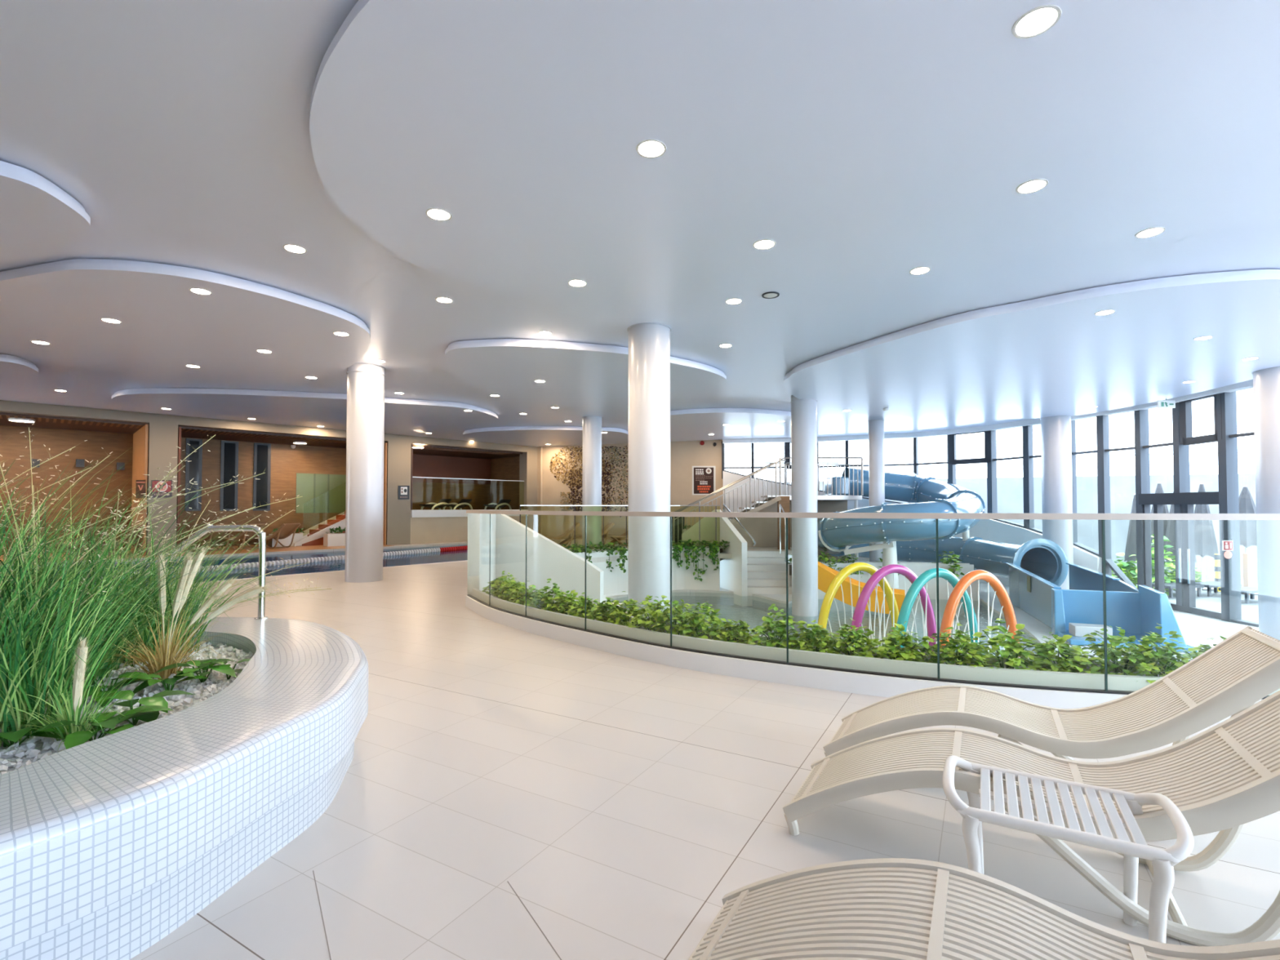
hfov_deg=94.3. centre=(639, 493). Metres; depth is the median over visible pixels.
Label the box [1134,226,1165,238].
ceiling light
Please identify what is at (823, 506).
wall
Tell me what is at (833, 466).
window
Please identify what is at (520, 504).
glass balustrade
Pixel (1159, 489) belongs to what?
parasol
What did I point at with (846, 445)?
window
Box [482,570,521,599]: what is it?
leafy shrub
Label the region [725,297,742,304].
recessed light
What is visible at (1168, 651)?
leafy shrub
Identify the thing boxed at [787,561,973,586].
planter
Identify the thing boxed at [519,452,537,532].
pillar
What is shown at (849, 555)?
leafy shrub
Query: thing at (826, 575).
slide
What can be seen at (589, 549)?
trailing ivy
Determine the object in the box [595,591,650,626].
leafy shrub
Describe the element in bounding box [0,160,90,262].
ceiling panel
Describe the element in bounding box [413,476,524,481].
balustrade
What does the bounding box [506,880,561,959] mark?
trim
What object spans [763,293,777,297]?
grille
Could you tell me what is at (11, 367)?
ceiling panel
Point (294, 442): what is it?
lamp
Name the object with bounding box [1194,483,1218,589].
parasol
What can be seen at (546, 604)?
leafy shrub
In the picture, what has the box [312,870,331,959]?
trim
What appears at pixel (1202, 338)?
diffuser
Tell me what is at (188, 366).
ceiling light
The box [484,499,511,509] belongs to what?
recliner
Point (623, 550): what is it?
trailing ivy
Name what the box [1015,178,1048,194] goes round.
ceiling light
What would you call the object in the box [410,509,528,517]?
ledge
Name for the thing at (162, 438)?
pillar
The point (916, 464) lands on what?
window
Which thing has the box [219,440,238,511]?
window
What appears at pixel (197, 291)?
diffuser
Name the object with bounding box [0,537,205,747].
ornamental grass
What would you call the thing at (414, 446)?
lamp
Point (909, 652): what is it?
leafy shrub
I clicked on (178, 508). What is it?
door frame
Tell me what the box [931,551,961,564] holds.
leafy shrub
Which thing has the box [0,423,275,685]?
ornamental grass
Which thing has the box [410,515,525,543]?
wall
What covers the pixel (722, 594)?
pool water
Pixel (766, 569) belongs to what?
steps
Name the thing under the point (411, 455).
window frame
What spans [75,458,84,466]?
wall speaker
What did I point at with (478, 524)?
wall
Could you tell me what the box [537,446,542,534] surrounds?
wall
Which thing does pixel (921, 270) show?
diffuser
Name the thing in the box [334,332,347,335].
diffuser
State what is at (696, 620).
leafy shrub
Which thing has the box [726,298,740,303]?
diffuser
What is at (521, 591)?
leafy shrub
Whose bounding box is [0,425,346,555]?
wall
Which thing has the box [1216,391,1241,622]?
column
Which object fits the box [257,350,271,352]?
diffuser
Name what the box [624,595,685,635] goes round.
leafy shrub
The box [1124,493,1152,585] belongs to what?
parasol
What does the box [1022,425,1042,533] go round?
window
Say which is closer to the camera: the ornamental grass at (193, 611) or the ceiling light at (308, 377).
the ornamental grass at (193, 611)
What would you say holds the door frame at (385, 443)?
attached to the wall at (286, 462)
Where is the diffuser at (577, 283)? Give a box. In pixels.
[569,280,585,286]
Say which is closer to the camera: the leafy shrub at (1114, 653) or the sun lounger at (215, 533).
the leafy shrub at (1114, 653)
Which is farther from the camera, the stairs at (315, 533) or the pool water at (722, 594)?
the stairs at (315, 533)
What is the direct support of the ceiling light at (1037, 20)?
attached to the ceiling panel at (848, 136)
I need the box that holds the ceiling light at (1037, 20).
[1011,4,1062,39]
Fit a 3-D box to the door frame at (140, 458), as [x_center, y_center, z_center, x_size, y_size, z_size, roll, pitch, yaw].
[-13.065,-0.059,15.486,2.780,3.220,0.050,-1,-2,45]
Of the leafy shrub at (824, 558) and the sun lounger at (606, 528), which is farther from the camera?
the sun lounger at (606, 528)
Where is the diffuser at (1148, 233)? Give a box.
[1137,228,1163,237]
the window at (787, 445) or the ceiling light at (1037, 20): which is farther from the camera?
the window at (787, 445)
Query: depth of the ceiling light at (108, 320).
6.94 m
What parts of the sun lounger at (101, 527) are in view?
rail, sled leg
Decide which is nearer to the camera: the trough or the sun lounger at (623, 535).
the trough
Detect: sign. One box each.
[135,480,145,497]
[151,480,172,497]
[398,485,409,499]
[1156,398,1175,408]
[1222,540,1233,558]
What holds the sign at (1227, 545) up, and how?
attached to the column at (1228, 464)
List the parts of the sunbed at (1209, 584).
leg, leg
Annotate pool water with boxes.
[4,544,467,590]
[612,592,1038,654]
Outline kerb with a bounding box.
[465,595,1262,722]
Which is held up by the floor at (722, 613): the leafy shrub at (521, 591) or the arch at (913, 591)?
the arch at (913, 591)
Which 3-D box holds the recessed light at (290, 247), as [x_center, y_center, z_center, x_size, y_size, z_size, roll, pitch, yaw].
[-3.075,-2.180,5.292,0.188,0.008,0.188,0,-1,0]
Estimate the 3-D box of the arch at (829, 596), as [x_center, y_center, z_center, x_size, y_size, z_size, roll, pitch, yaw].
[3.343,1.866,9.030,1.720,1.638,0.256,0,-1,-20]
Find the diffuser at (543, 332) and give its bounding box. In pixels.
[539,331,551,334]
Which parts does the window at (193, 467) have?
pane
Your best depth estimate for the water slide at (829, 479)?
17.57 m
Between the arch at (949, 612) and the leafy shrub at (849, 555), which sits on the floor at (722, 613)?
the arch at (949, 612)
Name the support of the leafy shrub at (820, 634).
on the trough
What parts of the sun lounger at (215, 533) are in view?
rail, sled leg, sled leg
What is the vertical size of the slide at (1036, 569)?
3.356 m
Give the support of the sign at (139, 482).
attached to the wall at (286, 462)
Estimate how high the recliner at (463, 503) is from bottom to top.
0.465 m
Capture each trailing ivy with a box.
[558,543,583,553]
[569,540,605,563]
[599,541,628,573]
[671,539,697,569]
[677,538,711,581]
[697,539,729,570]
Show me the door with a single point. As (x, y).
(1187, 500)
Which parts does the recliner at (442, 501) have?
frame, frame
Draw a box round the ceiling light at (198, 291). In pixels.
[189,288,212,294]
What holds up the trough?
on the floor at (1195, 629)
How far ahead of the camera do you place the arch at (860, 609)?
8.67 m
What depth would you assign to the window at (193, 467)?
17.41 m
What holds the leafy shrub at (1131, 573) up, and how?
on the floor at (1195, 629)
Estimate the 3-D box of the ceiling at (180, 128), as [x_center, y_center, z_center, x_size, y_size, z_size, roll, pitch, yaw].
[-3.279,-2.222,10.083,34.764,0.300,28.856,-1,-2,45]
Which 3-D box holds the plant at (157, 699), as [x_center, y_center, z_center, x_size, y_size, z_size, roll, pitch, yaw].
[-1.942,0.831,2.250,0.332,0.123,0.308,0,-1,0]
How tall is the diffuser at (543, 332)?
0.001 m
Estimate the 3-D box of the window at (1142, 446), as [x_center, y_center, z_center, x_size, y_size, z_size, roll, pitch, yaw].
[11.246,0.241,12.828,0.201,4.400,1.039,0,-1,0]
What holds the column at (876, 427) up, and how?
on the floor at (1195, 629)
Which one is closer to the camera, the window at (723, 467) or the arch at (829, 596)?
the arch at (829, 596)
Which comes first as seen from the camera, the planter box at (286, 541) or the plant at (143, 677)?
the plant at (143, 677)
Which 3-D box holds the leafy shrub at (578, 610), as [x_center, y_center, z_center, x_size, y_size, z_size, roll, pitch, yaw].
[-0.540,1.082,5.609,0.377,0.285,0.398,-1,-2,38]
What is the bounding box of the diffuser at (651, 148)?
[638,141,663,156]
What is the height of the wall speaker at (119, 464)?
0.200 m
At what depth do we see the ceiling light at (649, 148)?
3.61 m
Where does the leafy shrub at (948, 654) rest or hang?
in the trough
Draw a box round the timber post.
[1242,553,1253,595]
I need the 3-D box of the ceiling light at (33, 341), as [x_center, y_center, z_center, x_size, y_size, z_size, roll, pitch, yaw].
[-7.951,-2.002,7.877,0.188,0.008,0.188,0,-1,0]
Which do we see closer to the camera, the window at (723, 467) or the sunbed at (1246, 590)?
the sunbed at (1246, 590)
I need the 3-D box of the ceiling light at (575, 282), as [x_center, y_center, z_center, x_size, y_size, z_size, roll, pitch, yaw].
[-0.609,-2.049,5.786,0.188,0.008,0.188,0,-1,0]
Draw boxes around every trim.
[0,414,512,454]
[144,560,467,587]
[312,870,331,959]
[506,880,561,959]
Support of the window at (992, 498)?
in the wall at (991, 530)
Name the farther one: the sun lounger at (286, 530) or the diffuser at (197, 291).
the sun lounger at (286, 530)
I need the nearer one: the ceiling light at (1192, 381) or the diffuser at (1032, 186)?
the diffuser at (1032, 186)
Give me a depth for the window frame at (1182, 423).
12.30 m
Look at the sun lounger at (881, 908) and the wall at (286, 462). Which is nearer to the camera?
the sun lounger at (881, 908)
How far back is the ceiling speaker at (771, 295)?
6.41 m
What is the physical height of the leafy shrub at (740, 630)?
0.232 m
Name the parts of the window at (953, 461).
opening sash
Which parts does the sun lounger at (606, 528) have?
sled leg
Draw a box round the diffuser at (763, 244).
[755,240,773,248]
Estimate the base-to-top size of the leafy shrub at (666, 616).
0.344 m
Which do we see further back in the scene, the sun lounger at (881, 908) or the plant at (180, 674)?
the plant at (180, 674)
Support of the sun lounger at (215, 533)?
on the floor at (620, 799)
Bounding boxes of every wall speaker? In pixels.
[30,458,39,466]
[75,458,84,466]
[116,462,124,470]
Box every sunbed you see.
[1151,582,1204,597]
[1195,581,1241,596]
[1217,586,1257,603]
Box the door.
[1137,491,1221,619]
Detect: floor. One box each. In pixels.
[0,538,1279,959]
[605,575,1258,662]
[671,604,1026,655]
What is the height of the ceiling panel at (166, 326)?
0.140 m
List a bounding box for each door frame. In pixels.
[130,424,148,555]
[176,426,181,554]
[382,442,386,545]
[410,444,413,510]
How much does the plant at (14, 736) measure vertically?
0.093 m
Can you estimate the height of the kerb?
0.147 m
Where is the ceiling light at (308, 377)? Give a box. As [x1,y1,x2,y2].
[305,376,317,378]
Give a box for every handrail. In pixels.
[96,524,268,619]
[722,504,755,546]
[779,504,786,561]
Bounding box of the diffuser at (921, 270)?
[911,267,928,274]
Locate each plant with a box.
[0,715,66,746]
[29,705,172,749]
[44,667,153,717]
[86,689,194,731]
[129,670,208,693]
[154,658,236,682]
[200,658,250,679]
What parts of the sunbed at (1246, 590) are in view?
leg, leg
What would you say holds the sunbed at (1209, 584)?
on the floor at (1195, 629)
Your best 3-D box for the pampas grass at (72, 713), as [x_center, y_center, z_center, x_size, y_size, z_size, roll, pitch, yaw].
[-2.007,0.696,2.109,0.478,0.384,0.460,0,-1,0]
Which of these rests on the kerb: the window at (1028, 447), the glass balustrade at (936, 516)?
the glass balustrade at (936, 516)
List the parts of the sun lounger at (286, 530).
rail, sled leg, rail, sled leg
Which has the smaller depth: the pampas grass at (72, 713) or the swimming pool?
the pampas grass at (72, 713)
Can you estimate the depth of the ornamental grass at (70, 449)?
2.81 m
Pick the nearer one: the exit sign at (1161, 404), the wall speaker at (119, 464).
the exit sign at (1161, 404)
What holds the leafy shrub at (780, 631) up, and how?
in the trough
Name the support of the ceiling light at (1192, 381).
attached to the ceiling panel at (1048, 356)
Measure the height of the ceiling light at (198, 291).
0.008 m
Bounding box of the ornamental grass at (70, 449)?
[0,440,232,619]
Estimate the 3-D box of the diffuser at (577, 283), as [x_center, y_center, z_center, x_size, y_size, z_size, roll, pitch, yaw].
[-0.609,-2.047,5.786,0.156,0.001,0.156,0,-1,0]
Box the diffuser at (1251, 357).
[1243,357,1257,359]
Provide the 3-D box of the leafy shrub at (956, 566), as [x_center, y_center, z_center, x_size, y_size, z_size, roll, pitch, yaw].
[7.492,1.815,14.272,0.587,0.466,0.547,-1,-2,37]
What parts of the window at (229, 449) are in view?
pane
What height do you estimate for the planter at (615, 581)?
1.490 m
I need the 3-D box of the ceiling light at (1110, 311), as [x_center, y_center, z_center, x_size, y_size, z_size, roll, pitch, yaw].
[5.216,-2.029,6.661,0.188,0.008,0.188,0,-1,0]
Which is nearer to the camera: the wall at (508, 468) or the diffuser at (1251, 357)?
the diffuser at (1251, 357)
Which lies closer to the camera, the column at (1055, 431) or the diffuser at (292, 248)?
the diffuser at (292, 248)
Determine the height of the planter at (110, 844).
0.460 m
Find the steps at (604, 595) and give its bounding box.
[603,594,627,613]
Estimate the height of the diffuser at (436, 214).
0.001 m
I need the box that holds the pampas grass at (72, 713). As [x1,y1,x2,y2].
[0,635,151,750]
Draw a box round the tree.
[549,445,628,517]
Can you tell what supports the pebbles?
on the planter at (110, 844)
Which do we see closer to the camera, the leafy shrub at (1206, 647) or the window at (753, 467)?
the leafy shrub at (1206, 647)
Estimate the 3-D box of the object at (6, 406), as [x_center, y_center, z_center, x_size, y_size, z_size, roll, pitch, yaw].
[-11.043,-1.827,15.815,0.350,0.230,20.198,-1,-2,45]
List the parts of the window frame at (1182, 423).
opening sash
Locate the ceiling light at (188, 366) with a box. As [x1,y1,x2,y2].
[185,364,200,368]
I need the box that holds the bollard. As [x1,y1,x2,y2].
[1213,553,1221,591]
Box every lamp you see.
[8,417,35,422]
[293,440,306,444]
[413,445,424,448]
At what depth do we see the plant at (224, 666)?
2.87 m
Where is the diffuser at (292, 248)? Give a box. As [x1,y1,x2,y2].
[284,245,305,253]
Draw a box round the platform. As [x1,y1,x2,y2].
[764,457,863,561]
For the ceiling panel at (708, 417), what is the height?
0.140 m
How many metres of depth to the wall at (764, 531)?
17.82 m
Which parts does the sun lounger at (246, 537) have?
rail, sled leg, rail, sled leg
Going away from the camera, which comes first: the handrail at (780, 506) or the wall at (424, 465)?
the handrail at (780, 506)
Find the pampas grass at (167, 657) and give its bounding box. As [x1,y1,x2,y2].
[90,546,272,684]
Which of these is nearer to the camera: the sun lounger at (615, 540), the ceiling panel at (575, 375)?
the ceiling panel at (575, 375)
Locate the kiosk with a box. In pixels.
[671,516,684,546]
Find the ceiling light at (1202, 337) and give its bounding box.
[1193,336,1213,340]
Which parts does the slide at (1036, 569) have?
support arm, support post, support post, info plate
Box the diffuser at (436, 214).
[427,209,449,219]
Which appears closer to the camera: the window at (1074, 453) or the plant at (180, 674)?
the plant at (180, 674)
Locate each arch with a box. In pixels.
[817,562,898,646]
[850,564,936,650]
[896,568,979,653]
[939,569,1019,657]
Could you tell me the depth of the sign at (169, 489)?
14.69 m
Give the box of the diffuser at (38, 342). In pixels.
[32,341,48,344]
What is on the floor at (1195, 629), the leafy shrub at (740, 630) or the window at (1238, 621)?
the window at (1238, 621)
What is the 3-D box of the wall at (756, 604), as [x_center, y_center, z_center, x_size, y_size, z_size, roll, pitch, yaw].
[2.174,2.636,10.388,9.028,0.220,11.439,0,-1,18]
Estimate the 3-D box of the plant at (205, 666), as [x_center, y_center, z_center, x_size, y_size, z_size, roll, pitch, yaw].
[-2.055,0.849,2.795,0.312,0.113,0.301,0,-1,13]
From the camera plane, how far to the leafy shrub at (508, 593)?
6.62 m
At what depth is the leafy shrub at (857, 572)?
14.38 m
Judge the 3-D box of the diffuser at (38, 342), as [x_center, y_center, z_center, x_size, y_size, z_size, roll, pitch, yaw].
[-7.951,-2.000,7.877,0.156,0.001,0.156,0,-1,0]
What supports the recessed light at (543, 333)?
in the ceiling at (180, 128)
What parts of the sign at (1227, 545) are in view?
plate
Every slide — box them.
[817,466,1197,652]
[817,561,905,613]
[824,476,848,495]
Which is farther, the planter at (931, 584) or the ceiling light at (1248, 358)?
the planter at (931, 584)
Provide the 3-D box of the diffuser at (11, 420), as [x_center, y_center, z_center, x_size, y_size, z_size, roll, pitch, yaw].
[-14.225,-1.664,13.664,0.400,0.001,0.400,0,-1,0]
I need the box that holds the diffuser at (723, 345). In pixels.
[720,344,731,346]
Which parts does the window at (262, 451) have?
pane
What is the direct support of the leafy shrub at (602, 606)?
on the trough
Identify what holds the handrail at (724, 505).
attached to the wall at (733, 571)
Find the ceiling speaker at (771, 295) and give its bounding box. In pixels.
[761,291,779,298]
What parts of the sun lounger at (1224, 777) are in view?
rail, rail, sled leg, sled leg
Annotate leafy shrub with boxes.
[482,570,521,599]
[482,576,505,595]
[493,580,525,601]
[508,582,536,605]
[515,585,555,608]
[524,577,568,613]
[542,590,590,615]
[567,591,607,619]
[586,597,622,623]
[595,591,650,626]
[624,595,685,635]
[645,599,713,636]
[667,602,740,641]
[711,619,757,644]
[745,603,814,648]
[782,619,843,654]
[817,549,835,563]
[819,617,884,657]
[826,560,843,570]
[836,554,859,563]
[850,570,863,575]
[866,621,936,662]
[915,622,992,666]
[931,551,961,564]
[947,559,964,577]
[961,617,1060,671]
[1018,631,1104,674]
[1071,625,1170,684]
[1111,552,1155,586]
[1111,623,1204,676]
[1134,533,1175,595]
[1152,561,1207,582]
[1169,635,1226,669]
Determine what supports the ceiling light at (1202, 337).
attached to the ceiling panel at (1048, 356)
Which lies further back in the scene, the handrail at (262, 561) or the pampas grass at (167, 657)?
the handrail at (262, 561)
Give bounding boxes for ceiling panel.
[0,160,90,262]
[0,258,370,382]
[0,354,39,380]
[111,387,497,426]
[309,0,1279,299]
[444,338,726,408]
[462,426,628,441]
[670,408,791,426]
[783,269,1279,419]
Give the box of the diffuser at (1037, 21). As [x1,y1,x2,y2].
[1015,8,1057,35]
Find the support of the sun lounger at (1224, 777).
on the floor at (620, 799)
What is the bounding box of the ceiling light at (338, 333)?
[333,331,349,336]
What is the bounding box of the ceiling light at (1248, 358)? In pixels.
[1240,357,1258,360]
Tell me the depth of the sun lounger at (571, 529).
17.48 m
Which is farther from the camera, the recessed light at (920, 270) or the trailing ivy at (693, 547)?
the trailing ivy at (693, 547)
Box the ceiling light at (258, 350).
[256,349,271,353]
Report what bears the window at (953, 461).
in the wall at (991, 530)
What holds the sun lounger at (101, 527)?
on the floor at (620, 799)
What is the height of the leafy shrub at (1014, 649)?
0.389 m
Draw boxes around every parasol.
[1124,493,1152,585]
[1151,482,1168,547]
[1164,491,1201,591]
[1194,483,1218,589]
[1239,486,1257,594]
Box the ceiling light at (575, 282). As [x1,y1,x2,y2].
[568,279,586,287]
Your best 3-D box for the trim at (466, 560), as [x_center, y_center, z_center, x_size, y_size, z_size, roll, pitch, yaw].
[-5.689,1.461,10.939,0.226,0.036,8.127,-1,-2,38]
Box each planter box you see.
[268,527,307,546]
[323,525,345,546]
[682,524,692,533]
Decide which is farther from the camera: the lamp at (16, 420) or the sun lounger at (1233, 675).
the lamp at (16, 420)
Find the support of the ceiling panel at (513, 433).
attached to the ceiling at (180, 128)
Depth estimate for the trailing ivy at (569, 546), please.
13.74 m
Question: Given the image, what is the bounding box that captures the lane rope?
[102,545,467,579]
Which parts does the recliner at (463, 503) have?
frame, frame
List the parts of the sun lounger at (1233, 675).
rail, sled leg, sled leg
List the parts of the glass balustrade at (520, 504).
post, post, rail, post, post, post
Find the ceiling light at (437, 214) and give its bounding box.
[425,208,451,221]
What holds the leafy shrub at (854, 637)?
on the trough
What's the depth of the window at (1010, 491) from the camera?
19.05 m
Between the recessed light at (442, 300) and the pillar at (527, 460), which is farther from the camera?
the pillar at (527, 460)
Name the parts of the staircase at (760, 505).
post, handrail, post, rail, handrail, post, post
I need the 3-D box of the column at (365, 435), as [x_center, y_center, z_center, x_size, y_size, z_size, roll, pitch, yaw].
[-4.505,-0.334,9.735,0.587,3.510,0.587,0,-1,0]
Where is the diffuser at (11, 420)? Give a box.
[11,419,32,422]
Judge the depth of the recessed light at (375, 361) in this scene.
9.37 m
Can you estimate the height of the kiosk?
1.000 m
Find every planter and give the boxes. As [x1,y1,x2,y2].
[0,617,368,959]
[573,546,722,596]
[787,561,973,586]
[817,572,979,613]
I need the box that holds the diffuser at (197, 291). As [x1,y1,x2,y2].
[191,288,209,293]
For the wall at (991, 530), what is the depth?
16.85 m
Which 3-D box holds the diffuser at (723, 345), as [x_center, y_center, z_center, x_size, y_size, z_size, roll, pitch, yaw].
[1.222,-2.106,8.471,0.156,0.001,0.156,0,-1,0]
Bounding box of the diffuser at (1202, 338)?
[1195,336,1211,339]
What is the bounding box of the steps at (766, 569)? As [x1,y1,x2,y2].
[746,550,791,605]
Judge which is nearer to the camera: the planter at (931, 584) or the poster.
the planter at (931, 584)
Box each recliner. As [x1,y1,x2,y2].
[419,498,452,510]
[441,499,472,509]
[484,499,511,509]
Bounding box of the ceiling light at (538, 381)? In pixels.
[534,380,545,382]
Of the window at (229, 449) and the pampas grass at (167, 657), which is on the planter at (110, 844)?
the pampas grass at (167, 657)
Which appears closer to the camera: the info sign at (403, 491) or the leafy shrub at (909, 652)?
the leafy shrub at (909, 652)
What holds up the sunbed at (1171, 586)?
on the floor at (1195, 629)
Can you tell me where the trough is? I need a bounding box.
[472,588,1279,695]
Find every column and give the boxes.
[344,363,385,582]
[582,416,602,549]
[626,322,671,618]
[790,395,817,631]
[867,419,884,561]
[1040,415,1073,589]
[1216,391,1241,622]
[1251,366,1279,640]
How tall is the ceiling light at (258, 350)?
0.008 m
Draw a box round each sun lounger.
[39,526,115,556]
[84,525,141,555]
[179,524,235,551]
[203,523,269,550]
[237,523,300,548]
[543,522,580,547]
[559,522,614,546]
[601,529,628,546]
[610,536,628,546]
[688,857,1279,959]
[782,689,1279,946]
[822,626,1279,760]
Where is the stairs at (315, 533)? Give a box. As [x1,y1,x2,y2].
[293,510,345,546]
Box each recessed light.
[282,244,306,253]
[373,360,385,363]
[435,297,453,302]
[537,331,551,335]
[719,343,732,347]
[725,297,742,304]
[909,266,930,275]
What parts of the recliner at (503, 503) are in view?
frame, frame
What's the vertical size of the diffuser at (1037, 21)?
0.001 m
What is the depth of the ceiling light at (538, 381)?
10.33 m
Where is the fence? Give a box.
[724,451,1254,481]
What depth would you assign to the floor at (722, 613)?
13.03 m
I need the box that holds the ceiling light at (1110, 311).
[1094,309,1115,315]
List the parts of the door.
handle, handle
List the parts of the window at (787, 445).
opening sash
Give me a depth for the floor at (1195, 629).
11.73 m
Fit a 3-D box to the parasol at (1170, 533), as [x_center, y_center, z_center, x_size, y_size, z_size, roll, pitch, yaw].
[14.126,1.108,15.579,0.683,2.791,0.683,0,-1,0]
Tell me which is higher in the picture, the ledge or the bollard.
the ledge
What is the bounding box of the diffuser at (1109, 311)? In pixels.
[1096,310,1113,315]
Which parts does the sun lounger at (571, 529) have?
sled leg, rail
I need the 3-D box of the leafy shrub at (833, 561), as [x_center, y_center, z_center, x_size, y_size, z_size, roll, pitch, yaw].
[4.676,1.835,14.423,0.583,0.431,0.574,-1,-2,42]
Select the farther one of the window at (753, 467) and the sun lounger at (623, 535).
the window at (753, 467)
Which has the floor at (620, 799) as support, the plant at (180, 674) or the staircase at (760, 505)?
the staircase at (760, 505)
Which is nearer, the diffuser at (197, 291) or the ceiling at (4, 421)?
the diffuser at (197, 291)
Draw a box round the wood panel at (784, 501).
[777,496,790,549]
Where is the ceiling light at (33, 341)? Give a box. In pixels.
[31,340,50,344]
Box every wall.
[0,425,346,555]
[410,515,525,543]
[412,453,490,510]
[466,512,496,595]
[490,456,519,509]
[495,514,603,606]
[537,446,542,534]
[542,440,723,540]
[618,595,1036,653]
[681,509,715,546]
[715,509,747,606]
[722,471,1102,586]
[732,502,777,546]
[789,500,848,561]
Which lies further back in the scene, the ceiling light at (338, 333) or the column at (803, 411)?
the column at (803, 411)
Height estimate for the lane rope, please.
0.138 m
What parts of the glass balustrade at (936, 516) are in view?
handrail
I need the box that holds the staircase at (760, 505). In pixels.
[672,459,786,545]
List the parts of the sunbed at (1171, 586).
leg, leg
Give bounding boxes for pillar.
[146,422,177,555]
[384,440,411,545]
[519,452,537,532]
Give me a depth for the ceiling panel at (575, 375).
9.71 m
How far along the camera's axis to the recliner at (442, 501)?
21.11 m
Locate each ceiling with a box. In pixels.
[0,0,1279,446]
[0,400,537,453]
[0,412,522,458]
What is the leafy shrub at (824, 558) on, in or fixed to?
in the planter at (917, 567)
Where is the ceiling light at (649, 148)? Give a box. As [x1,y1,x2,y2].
[635,139,666,158]
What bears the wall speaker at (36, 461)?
attached to the wall at (286, 462)
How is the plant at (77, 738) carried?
on the pebbles
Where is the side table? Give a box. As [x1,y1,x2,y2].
[942,755,1194,942]
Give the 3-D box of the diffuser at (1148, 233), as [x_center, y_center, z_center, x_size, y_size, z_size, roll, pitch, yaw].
[4.053,-2.071,4.719,0.156,0.001,0.156,0,-1,0]
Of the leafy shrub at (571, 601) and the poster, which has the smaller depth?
the leafy shrub at (571, 601)
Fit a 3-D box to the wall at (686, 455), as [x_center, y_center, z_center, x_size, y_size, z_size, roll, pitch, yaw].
[-0.506,-0.009,21.618,7.194,3.600,0.200,0,-1,20]
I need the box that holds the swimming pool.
[1,551,467,593]
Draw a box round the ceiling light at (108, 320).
[100,318,121,323]
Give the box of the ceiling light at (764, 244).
[752,239,775,249]
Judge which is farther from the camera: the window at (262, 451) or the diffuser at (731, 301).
the window at (262, 451)
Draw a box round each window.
[184,438,202,511]
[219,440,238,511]
[253,442,271,511]
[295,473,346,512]
[721,440,752,479]
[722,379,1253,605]
[751,443,786,484]
[782,473,1257,578]
[784,441,817,485]
[817,441,845,492]
[844,440,913,503]
[913,437,947,475]
[946,431,991,484]
[986,430,1023,528]
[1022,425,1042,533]
[1071,420,1098,555]
[1096,415,1137,588]
[1133,408,1173,589]
[1229,431,1258,626]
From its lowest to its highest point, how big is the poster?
1.020 m
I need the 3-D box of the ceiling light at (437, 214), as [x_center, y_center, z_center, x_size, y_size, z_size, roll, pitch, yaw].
[-1.500,-2.080,4.426,0.188,0.008,0.188,0,-1,0]
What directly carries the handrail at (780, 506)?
attached to the steps at (766, 569)
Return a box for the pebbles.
[0,640,253,774]
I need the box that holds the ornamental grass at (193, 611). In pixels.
[0,493,305,668]
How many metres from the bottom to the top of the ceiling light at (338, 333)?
0.008 m
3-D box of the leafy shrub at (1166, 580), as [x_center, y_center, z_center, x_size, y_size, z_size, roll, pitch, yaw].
[12.992,1.785,15.010,1.099,1.497,1.048,0,-1,0]
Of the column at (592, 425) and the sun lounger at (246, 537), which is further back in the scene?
the sun lounger at (246, 537)
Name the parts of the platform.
post, handrail, handrail, rail, leg, post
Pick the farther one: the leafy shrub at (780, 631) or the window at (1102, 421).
the window at (1102, 421)
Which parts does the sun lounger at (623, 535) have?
rail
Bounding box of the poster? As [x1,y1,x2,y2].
[692,466,715,494]
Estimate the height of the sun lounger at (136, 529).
0.731 m
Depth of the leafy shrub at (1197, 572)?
16.81 m
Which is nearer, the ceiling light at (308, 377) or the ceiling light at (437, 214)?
the ceiling light at (437, 214)
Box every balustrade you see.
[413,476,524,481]
[466,510,1279,699]
[520,504,720,547]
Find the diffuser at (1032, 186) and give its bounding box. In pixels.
[1018,180,1045,192]
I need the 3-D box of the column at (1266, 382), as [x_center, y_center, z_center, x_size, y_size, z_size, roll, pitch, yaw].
[10.229,0.133,9.368,0.734,4.460,0.734,0,-1,0]
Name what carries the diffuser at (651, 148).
attached to the ceiling light at (649, 148)
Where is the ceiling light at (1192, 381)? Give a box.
[1182,380,1195,382]

